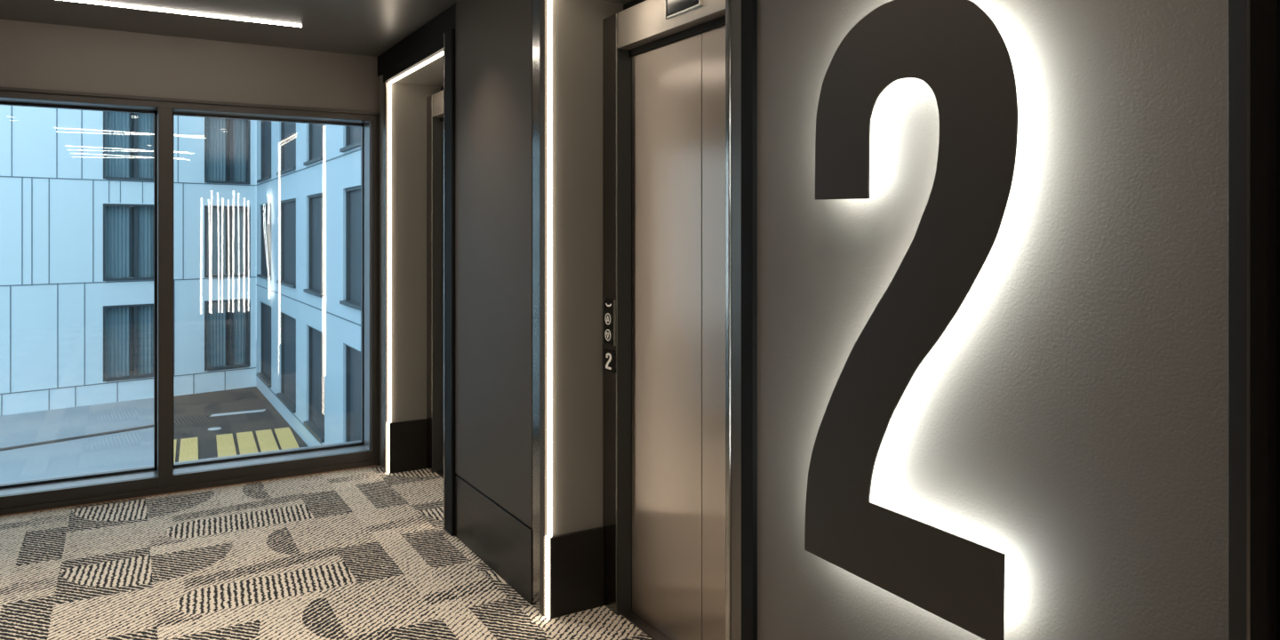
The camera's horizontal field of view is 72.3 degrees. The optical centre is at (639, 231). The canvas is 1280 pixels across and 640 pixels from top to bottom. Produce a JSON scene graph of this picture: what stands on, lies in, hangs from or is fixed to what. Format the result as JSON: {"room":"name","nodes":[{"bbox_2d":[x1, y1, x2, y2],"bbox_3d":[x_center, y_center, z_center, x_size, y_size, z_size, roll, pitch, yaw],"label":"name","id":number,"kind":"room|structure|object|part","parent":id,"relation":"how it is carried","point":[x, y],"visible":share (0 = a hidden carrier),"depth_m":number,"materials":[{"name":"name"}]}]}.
{"room":"lobby","nodes":[
{"label":"lobby","id":0,"kind":"room"},
{"bbox_2d":[0,18,379,112],"bbox_3d":[-3.432,-0.913,4.604,3.980,0.353,0.380,0,0,-31],"label":"wall","id":1,"kind":"structure","parent":0,"point":[34,55],"depth_m":4.89,"materials":[{"name":"paint"}]},
{"bbox_2d":[0,464,376,516],"bbox_3d":[-3.335,1.448,4.420,3.960,0.004,0.009,0,0,-31],"label":"trim","id":2,"kind":"structure","parent":1,"relation":"attached to","point":[375,465],"depth_m":4.87,"materials":[{"name":"brown metal"}]},
{"bbox_2d":[0,86,380,515],"bbox_3d":[-3.409,0.404,4.565,3.980,2.292,0.330,0,0,-31],"label":"window","id":3,"kind":"structure","parent":1,"relation":"in","point":[166,476],"depth_m":4.98,"materials":[{"name":"metal"}]},
{"bbox_3d":[-3.423,1.453,4.589,3.980,0.194,0.275,0,0,-31],"label":"sill","id":4,"kind":"part","parent":3,"relation":"part of","materials":[{"name":"grey metal"}]},
{"bbox_2d":[0,0,460,56],"bbox_3d":[-0.399,-1.160,0.577,5.100,0.140,10.400,0,0,-31],"label":"ceiling","id":5,"kind":"structure","parent":0,"point":[367,28],"depth_m":4.48,"materials":[{"name":"paint"}]},
{"bbox_2d":[63,0,302,28],"bbox_3d":[-2.410,-1.087,4.267,1.444,0.011,0.022,0,0,-31],"label":"recessed light","id":6,"kind":"object","parent":5,"relation":"in","point":[78,1],"visible":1,"depth_m":4.34,"materials":[{"name":"white plastic"}]},
{"bbox_2d":[0,464,653,639],"bbox_3d":[-0.305,1.510,0.418,5.100,0.120,10.030,0,0,-31],"label":"floor","id":7,"kind":"structure","parent":0,"point":[364,553],"depth_m":3.73,"materials":[{"name":"carpet"}]},
{"bbox_2d":[388,0,632,87],"bbox_3d":[-0.414,-0.995,3.921,0.520,0.190,3.430,0,0,-31],"label":"ceiling","id":8,"kind":"structure","parent":0,"point":[431,74],"depth_m":5.02,"materials":[{"name":"paint"}]},
{"bbox_2d":[379,0,1279,639],"bbox_3d":[0.326,0.240,3.260,1.120,2.660,6.520,0,0,-31],"label":"wall","id":9,"kind":"structure","parent":0,"point":[1068,421],"depth_m":1.56,"materials":[{"name":"paint"}]},
{"bbox_2d":[389,418,427,473],"bbox_3d":[-1.407,1.298,5.316,0.229,0.303,0.018,0,0,-31],"label":"baseboard","id":10,"kind":"structure","parent":9,"relation":"attached to","point":[408,439],"depth_m":5.31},
{"bbox_2d":[387,51,443,473],"bbox_3d":[-1.223,0.274,4.784,0.016,2.348,1.148,0,0,-31],"label":"light","id":11,"kind":"object","parent":9,"relation":"attached to","point":[440,54],"visible":0.53,"depth_m":5.26,"materials":[{"name":"white plastic"}]},
{"bbox_2d":[387,83,391,473],"bbox_3d":[-1.508,0.274,5.266,0.016,2.348,0.028,0,0,-31],"label":"diffuser","id":12,"kind":"object","parent":11,"relation":"attached to","point":[389,84],"depth_m":5.26,"materials":[{"name":"white plastic"}]},
{"bbox_2d":[388,51,443,83],"bbox_3d":[-1.220,-0.895,4.780,0.015,0.010,1.110,0,0,-31],"label":"diffuser","id":13,"kind":"object","parent":11,"relation":"attached to","point":[440,54],"depth_m":4.75,"materials":[{"name":"white plastic"}]},
{"bbox_2d":[377,2,456,76],"bbox_3d":[-1.244,-1.030,4.812,0.022,0.120,1.490,0,0,-31],"label":"trim","id":14,"kind":"structure","parent":9,"relation":"attached to","point":[435,28],"depth_m":4.70,"materials":[{"name":"black"}]},
{"bbox_2d":[383,28,456,535],"bbox_3d":[-1.219,0.240,4.743,0.032,2.420,1.315,0,0,-31],"label":"doorway frame","id":15,"kind":"object","parent":9,"relation":"attached to","point":[445,43],"visible":0.96,"depth_m":4.25,"materials":[{"name":"black"}]},
{"bbox_2d":[426,86,443,478],"bbox_3d":[-0.962,0.278,4.927,0.139,2.345,1.136,0,0,-31],"label":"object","id":16,"kind":"object","parent":9,"relation":"attached to","point":[435,102],"visible":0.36,"depth_m":5.30,"materials":[{"name":"metal"}]},
{"bbox_3d":[-0.976,1.447,4.915,0.075,0.004,0.911,0,0,-31],"label":"door sill","id":17,"kind":"part","parent":16,"relation":"part of","materials":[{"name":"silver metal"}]},
{"bbox_3d":[-1.071,0.380,5.113,0.020,2.129,0.466,0,0,-31],"label":"door","id":18,"kind":"part","parent":16,"relation":"part of","materials":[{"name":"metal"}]},
{"bbox_2d":[455,0,532,605],"bbox_3d":[-0.646,0.180,3.789,0.015,2.536,0.906,0,0,-31],"label":"wall panel","id":19,"kind":"object","parent":9,"relation":"attached to","point":[493,38],"visible":1,"depth_m":3.73,"materials":[{"name":"black"}]},
{"bbox_3d":[-0.646,1.303,3.789,0.015,0.290,0.906,0,0,-31],"label":"kick plate","id":20,"kind":"part","parent":19,"relation":"part of","materials":[{"name":"black metal"}]},
{"bbox_2d":[545,0,551,618],"bbox_3d":[-0.055,0.274,2.808,0.016,2.348,1.158,0,0,-31],"label":"light","id":21,"kind":"object","parent":9,"relation":"attached to","point":[549,2],"visible":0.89,"depth_m":3.29,"materials":[{"name":"white plastic"}]},
{"bbox_2d":[549,526,604,618],"bbox_3d":[-0.241,1.298,3.345,0.229,0.303,0.018,0,0,-31],"label":"baseboard","id":22,"kind":"structure","parent":9,"relation":"attached to","point":[576,558],"depth_m":3.33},
{"bbox_2d":[532,0,741,639],"bbox_3d":[-0.075,0.240,2.822,0.020,2.420,1.335,0,0,-31],"label":"doorway frame","id":23,"kind":"object","parent":9,"relation":"attached to","point":[540,7],"visible":0.99,"depth_m":2.29,"materials":[{"name":"metal"}]},
{"bbox_2d":[602,0,725,639],"bbox_3d":[0.204,0.278,2.956,0.139,2.345,1.136,0,0,-31],"label":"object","id":24,"kind":"object","parent":9,"relation":"attached to","point":[664,79],"visible":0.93,"depth_m":3.13,"materials":[{"name":"metal"}]},
{"bbox_2d":[602,298,615,345],"bbox_3d":[-0.119,0.345,3.356,0.010,0.174,0.092,0,0,-31],"label":"panel","id":25,"kind":"object","parent":24,"relation":"attached to","point":[609,306],"visible":1,"depth_m":3.35,"materials":[{"name":"black"}]},
{"bbox_3d":[-0.141,0.345,3.395,0.007,0.174,0.002,0,0,-31],"label":"edge trim","id":26,"kind":"part","parent":25,"relation":"part of","materials":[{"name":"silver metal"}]},
{"bbox_3d":[-0.096,0.345,3.319,0.007,0.174,0.005,0,0,-31],"label":"edge trim","id":27,"kind":"part","parent":25,"relation":"part of","materials":[{"name":"silver metal"}]},
{"bbox_2d":[602,348,615,373],"bbox_3d":[-0.117,0.494,3.354,0.008,0.082,0.094,0,0,-31],"label":"number sign","id":28,"kind":"object","parent":24,"relation":"attached to","point":[609,356],"visible":1,"depth_m":3.35,"materials":[{"name":"black plastic"}]},
{"bbox_3d":[0.190,1.447,2.943,0.075,0.004,0.911,0,0,-31],"label":"door sill","id":29,"kind":"part","parent":24,"relation":"part of","materials":[{"name":"brown metal"}]},
{"bbox_3d":[0.096,0.380,3.142,0.020,2.129,0.466,0,0,-31],"label":"door","id":30,"kind":"part","parent":24,"relation":"part of","materials":[{"name":"metal"}]},
{"bbox_2d":[664,0,703,19],"bbox_3d":[0.144,-0.774,2.911,0.012,0.088,0.213,0,0,-31],"label":"indicator","id":31,"kind":"object","parent":24,"relation":"attached to","point":[673,8],"visible":1,"depth_m":2.93,"materials":[{"name":"black"}]},
{"bbox_3d":[0.145,-0.774,2.912,0.008,0.075,0.199,0,0,-31],"label":"display glass","id":32,"kind":"part","parent":31,"relation":"part of","materials":[{"name":"black glass"}]},
{"bbox_3d":[0.327,0.380,2.751,0.020,2.129,0.434,0,0,-31],"label":"door","id":33,"kind":"part","parent":24,"relation":"part of","materials":[{"name":"metal"}]},
{"bbox_2d":[741,0,757,639],"bbox_3d":[0.280,0.180,2.229,0.019,2.540,0.048,0,0,-31],"label":"trim","id":34,"kind":"structure","parent":9,"relation":"attached to","point":[748,8],"depth_m":2.22,"materials":[{"name":"black metal"}]},
{"bbox_2d":[804,0,1017,639],"bbox_3d":[0.533,0.133,1.757,0.052,1.192,0.545,0,0,-31],"label":"number sign","id":35,"kind":"object","parent":9,"relation":"attached to","point":[955,47],"visible":1,"depth_m":1.70,"materials":[{"name":"brown metal"}]},
{"bbox_2d":[1228,0,1247,639],"bbox_3d":[0.864,0.180,1.251,0.038,2.540,0.026,0,0,-31],"label":"trim","id":36,"kind":"structure","parent":9,"relation":"attached to","point":[1237,9],"depth_m":1.24,"materials":[{"name":"grey metal"}]},
{"bbox_2d":[1247,0,1264,639],"bbox_3d":[0.870,0.180,1.237,0.042,2.540,0.004,0,0,-31],"label":"trim","id":37,"kind":"structure","parent":9,"relation":"attached to","point":[1255,8],"depth_m":1.23,"materials":[{"name":"brown metal"}]},
{"label":"outside","id":38,"kind":"structure","parent":0,"visible":0},
{"bbox_2d":[174,386,307,462],"bbox_3d":[-13.034,5.300,22.033,60.000,0.300,38.800,0,0,-31],"label":"asphalt","id":39,"kind":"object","parent":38,"point":[192,412],"visible":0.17,"depth_m":24.10,"materials":[{"name":"grey asphalt"}]},
{"bbox_2d":[0,104,255,415],"bbox_3d":[-20.180,-0.700,22.451,19.997,11.700,0.560,0,0,-44],"label":"apartment building","id":40,"kind":"structure","parent":39,"relation":"on","point":[76,256],"depth_m":26.45,"materials":[{"name":"blue"}]},
{"bbox_2d":[105,305,152,377],"bbox_3d":[-15.672,3.340,26.829,1.350,2.120,0.059,0,0,-44],"label":"curtain","id":41,"kind":"object","parent":40,"relation":"hanging from","point":[129,330],"depth_m":26.83,"materials":[{"name":"fabric"}]},
{"bbox_2d":[105,206,152,278],"bbox_3d":[-15.672,0.310,26.829,1.350,2.180,0.059,0,0,-44],"label":"curtain","id":42,"kind":"object","parent":40,"relation":"hanging from","point":[129,229],"depth_m":26.83,"materials":[{"name":"fabric"}]},
{"bbox_2d":[105,111,152,178],"bbox_3d":[-15.673,-2.740,26.829,1.350,2.180,0.058,0,0,-44],"label":"curtain","id":43,"kind":"object","parent":40,"relation":"hanging from","point":[129,136],"depth_m":26.83,"materials":[{"name":"fabric"}]},
{"bbox_2d":[206,301,245,367],"bbox_3d":[-13.638,3.340,28.774,1.300,2.120,0.059,0,0,-44],"label":"curtain","id":44,"kind":"object","parent":40,"relation":"hanging from","point":[225,321],"depth_m":28.76,"materials":[{"name":"fabric"}]},
{"bbox_2d":[206,208,245,275],"bbox_3d":[-13.638,0.310,28.774,1.300,2.180,0.060,0,0,-44],"label":"curtain","id":45,"kind":"object","parent":40,"relation":"hanging from","point":[225,227],"depth_m":28.76,"materials":[{"name":"fabric"}]},
{"bbox_2d":[206,117,245,182],"bbox_3d":[-13.638,-2.740,28.774,1.300,2.180,0.059,0,0,-44],"label":"curtain","id":46,"kind":"object","parent":40,"relation":"hanging from","point":[225,137],"depth_m":28.76,"materials":[{"name":"fabric"}]},
{"bbox_2d":[174,439,176,462],"bbox_3d":[-11.000,5.115,20.332,0.389,0.008,2.629,0,0,-27],"label":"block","id":47,"kind":"object","parent":39,"relation":"on","point":[175,440],"visible":0.19,"depth_m":20.72,"materials":[{"name":"yellow paint"}]},
{"bbox_2d":[178,437,198,462],"bbox_3d":[-10.604,5.115,20.567,0.389,0.008,2.629,0,0,-27],"label":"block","id":48,"kind":"object","parent":39,"relation":"on","point":[188,449],"visible":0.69,"depth_m":20.51,"materials":[{"name":"yellow paint"}]},
{"bbox_2d":[208,427,221,430],"bbox_3d":[-11.117,5.143,22.877,0.320,0.012,0.320,0,0,-31],"label":"manhole cover","id":49,"kind":"object","parent":39,"relation":"on","point":[211,428],"visible":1,"depth_m":22.84,"materials":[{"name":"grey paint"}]},
{"bbox_2d":[216,433,236,456],"bbox_3d":[-9.924,5.115,20.969,0.389,0.008,2.629,0,0,-27],"label":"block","id":50,"kind":"object","parent":39,"relation":"on","point":[225,443],"visible":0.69,"depth_m":20.93,"materials":[{"name":"yellow paint"}]},
{"bbox_2d":[209,408,265,416],"bbox_3d":[-11.421,5.145,24.905,1.500,0.008,0.300,0,0,-31],"label":"road marking","id":51,"kind":"object","parent":39,"relation":"on","point":[254,411],"visible":1,"depth_m":24.89,"materials":[{"name":"grey paint"}]},
{"bbox_2d":[236,431,258,454],"bbox_3d":[-9.528,5.115,21.203,0.389,0.008,2.629,0,0,-27],"label":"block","id":52,"kind":"object","parent":39,"relation":"on","point":[246,442],"visible":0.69,"depth_m":21.20,"materials":[{"name":"yellow paint"}]},
{"bbox_2d":[255,429,279,452],"bbox_3d":[-9.140,5.115,21.432,0.389,0.008,2.629,0,0,-27],"label":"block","id":53,"kind":"object","parent":39,"relation":"on","point":[266,439],"visible":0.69,"depth_m":21.39,"materials":[{"name":"yellow paint"}]},
{"bbox_2d":[273,427,299,449],"bbox_3d":[-8.753,5.115,21.661,0.389,0.008,2.629,0,0,-27],"label":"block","id":54,"kind":"object","parent":39,"relation":"on","point":[285,437],"visible":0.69,"depth_m":21.65,"materials":[{"name":"yellow paint"}]},
{"bbox_2d":[256,120,360,446],"bbox_3d":[-7.181,-0.700,20.221,0.670,11.700,21.120,0,0,-31],"label":"building wing","id":55,"kind":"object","parent":39,"relation":"on","point":[308,175],"visible":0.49,"depth_m":21.22,"materials":[{"name":"blue"}]},
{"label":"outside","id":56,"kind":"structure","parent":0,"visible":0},
{"bbox_2d":[0,397,153,482],"bbox_3d":[-17.004,5.135,16.095,15.120,0.030,17.020,0,0,-31],"label":"pavement","id":57,"kind":"structure","parent":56,"point":[133,448],"depth_m":21.51,"materials":[{"name":"grey concrete"}]},
{"bbox_2d":[0,424,153,451],"bbox_3d":[-16.515,5.095,18.972,0.266,0.050,11.317,0,0,43],"label":"kerb line","id":58,"kind":"object","parent":57,"relation":"on","point":[148,426],"visible":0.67,"depth_m":21.60,"materials":[{"name":"grey concrete"}]}
]}

